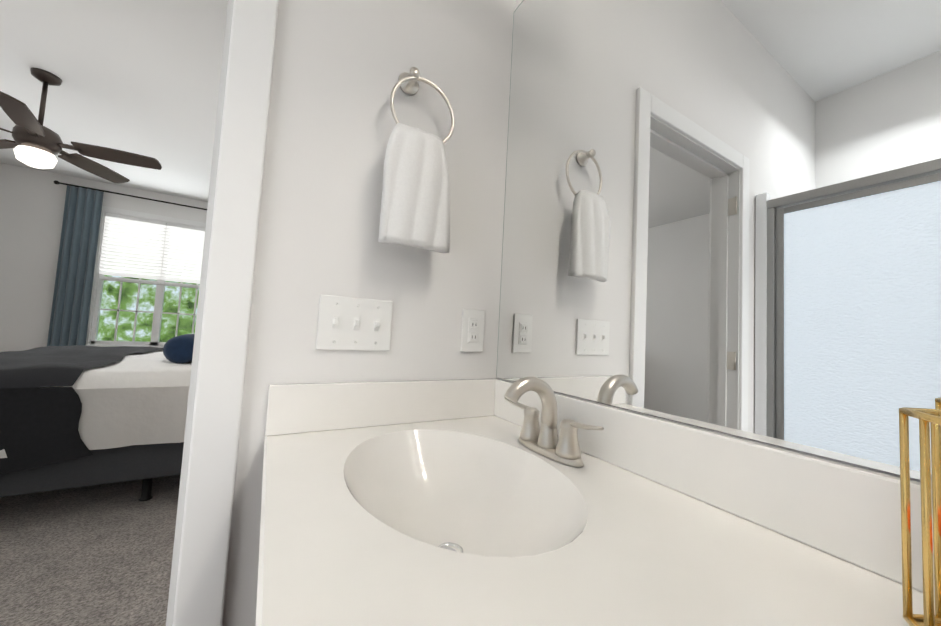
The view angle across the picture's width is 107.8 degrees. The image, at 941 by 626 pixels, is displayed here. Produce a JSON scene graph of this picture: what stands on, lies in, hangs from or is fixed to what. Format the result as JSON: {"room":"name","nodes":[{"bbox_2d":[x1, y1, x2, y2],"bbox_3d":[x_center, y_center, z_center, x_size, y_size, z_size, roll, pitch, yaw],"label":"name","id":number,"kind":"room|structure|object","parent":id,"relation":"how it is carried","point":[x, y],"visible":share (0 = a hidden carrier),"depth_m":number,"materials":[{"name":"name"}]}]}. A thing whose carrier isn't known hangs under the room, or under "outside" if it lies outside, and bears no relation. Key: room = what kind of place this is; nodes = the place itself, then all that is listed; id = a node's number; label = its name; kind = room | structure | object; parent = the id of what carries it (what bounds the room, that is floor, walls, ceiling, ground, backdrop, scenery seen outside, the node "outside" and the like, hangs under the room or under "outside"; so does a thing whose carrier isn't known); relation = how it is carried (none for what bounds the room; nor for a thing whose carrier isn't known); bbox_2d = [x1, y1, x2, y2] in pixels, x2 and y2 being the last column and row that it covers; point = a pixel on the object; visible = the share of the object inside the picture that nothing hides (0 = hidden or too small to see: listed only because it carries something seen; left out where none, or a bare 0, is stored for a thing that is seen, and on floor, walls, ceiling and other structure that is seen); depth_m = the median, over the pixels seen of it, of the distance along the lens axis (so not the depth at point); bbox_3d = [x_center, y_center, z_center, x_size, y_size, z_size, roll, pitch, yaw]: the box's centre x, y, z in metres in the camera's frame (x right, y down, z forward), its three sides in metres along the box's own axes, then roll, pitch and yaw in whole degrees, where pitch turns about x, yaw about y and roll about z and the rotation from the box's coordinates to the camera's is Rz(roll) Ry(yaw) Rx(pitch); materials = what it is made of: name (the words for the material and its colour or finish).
{"room":"bathroom","nodes":[
{"label":"bathroom","id":0,"kind":"room"},
{"bbox_2d":[0,475,180,625],"bbox_3d":[-3.246,1.113,2.271,4.540,0.066,5.620,5,-4,-30],"label":"floor","id":1,"kind":"structure","parent":0,"point":[98,555],"depth_m":1.58,"materials":[{"name":"grey carpet"}]},
{"bbox_2d":[0,334,194,500],"bbox_3d":[-2.431,0.380,2.803,2.152,1.543,2.066,5,-4,-30],"label":"bed","id":2,"kind":"object","parent":1,"relation":"on","point":[76,416],"visible":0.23,"depth_m":1.90,"materials":[{"name":"black fabric"}]},
{"bbox_2d":[0,163,207,351],"bbox_3d":[-4.622,-0.274,4.692,4.150,2.850,0.120,5,-4,-30],"label":"wall","id":3,"kind":"structure","parent":0,"point":[32,203],"depth_m":4.21,"materials":[{"name":"paint"}]},
{"bbox_2d":[47,180,206,345],"bbox_3d":[-4.343,-0.210,4.711,2.088,2.723,0.123,5,-4,-30],"label":"curtain","id":4,"kind":"object","parent":3,"relation":"attached to","point":[69,319],"visible":0.38,"depth_m":4.32,"materials":[{"name":"blue fabric"}]},
{"bbox_2d":[86,206,205,347],"bbox_3d":[-4.347,-0.406,4.807,1.450,1.915,0.135,5,-4,-30],"label":"window unit","id":5,"kind":"structure","parent":3,"relation":"in","point":[167,230],"depth_m":4.73,"materials":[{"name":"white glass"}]},
{"bbox_2d":[0,0,227,201],"bbox_3d":[-3.122,-1.804,2.494,4.540,0.100,5.500,5,-4,-30],"label":"ceiling","id":6,"kind":"structure","parent":0,"point":[140,77],"depth_m":2.52,"materials":[{"name":"paint"}]},
{"bbox_2d":[0,68,161,182],"bbox_3d":[-3.100,-1.403,2.510,1.316,0.694,1.336,5,-4,-30],"label":"ceiling fan","id":7,"kind":"object","parent":6,"relation":"hanging from","point":[35,143],"visible":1,"depth_m":2.50,"materials":[{"name":"metal"}]},
{"bbox_2d":[223,0,515,625],"bbox_3d":[-1.782,-0.401,-0.017,4.300,2.850,0.120,5,-4,-30],"label":"wall","id":8,"kind":"structure","parent":0,"point":[340,67],"depth_m":0.81,"materials":[{"name":"paint"}]},
{"bbox_2d":[166,0,278,625],"bbox_3d":[-0.879,0.047,0.498,0.940,2.112,0.156,5,-4,-30],"label":"door frame","id":9,"kind":"structure","parent":8,"relation":"attached to","point":[199,571],"depth_m":0.65,"materials":[{"name":"white wood"}]},
{"bbox_2d":[316,294,392,350],"bbox_3d":[-0.259,0.025,0.781,0.162,0.120,0.016,5,-4,-30],"label":"switch plate","id":10,"kind":"object","parent":8,"relation":"attached to","point":[348,323],"visible":1,"depth_m":0.78,"materials":[{"name":"plastic"}]},
{"bbox_2d":[378,67,454,252],"bbox_3d":[-0.124,-0.378,0.829,0.179,0.454,0.088,5,-4,-30],"label":"towel ring","id":11,"kind":"object","parent":8,"relation":"attached to","point":[415,206],"visible":1,"depth_m":0.79,"materials":[{"name":"white fabric"}]},
{"bbox_2d":[460,309,484,351],"bbox_3d":[0.008,0.048,0.940,0.070,0.116,0.009,5,-4,-30],"label":"electrical outlet plate","id":12,"kind":"object","parent":8,"relation":"attached to","point":[472,335],"visible":1,"depth_m":0.94,"materials":[{"name":"plastic"}]},
{"bbox_2d":[496,0,940,502],"bbox_3d":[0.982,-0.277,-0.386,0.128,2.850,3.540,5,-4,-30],"label":"vanity mirror","id":13,"kind":"object","parent":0,"point":[723,216],"depth_m":0.50,"materials":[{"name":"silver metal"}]},
{"bbox_3d":[-0.228,1.071,-1.201,2.830,0.060,3.420,5,-4,-30],"label":"floor","id":14,"kind":"structure","parent":0,"visible":0},
{"bbox_2d":[255,377,934,625],"bbox_3d":[0.185,0.619,0.151,0.584,1.043,1.521,5,-4,-30],"label":"bathroom vanity","id":15,"kind":"object","parent":14,"relation":"on","point":[433,510],"visible":1,"depth_m":0.42,"materials":[{"name":"white stone"}]},
{"bbox_2d":[899,407,940,625],"bbox_3d":[0.401,0.170,0.246,0.101,0.179,0.116,5,-4,-30],"label":"candle lantern","id":16,"kind":"object","parent":15,"relation":"on","point":[928,418],"visible":1,"depth_m":0.29,"materials":[{"name":"gold metal"}]},
{"label":"outside","id":17,"kind":"structure","parent":0,"visible":0},
{"bbox_2d":[97,220,203,341],"bbox_3d":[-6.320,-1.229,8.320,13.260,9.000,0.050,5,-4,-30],"label":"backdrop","id":18,"kind":"structure","parent":17,"point":[145,322],"depth_m":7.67,"materials":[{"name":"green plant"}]}
]}

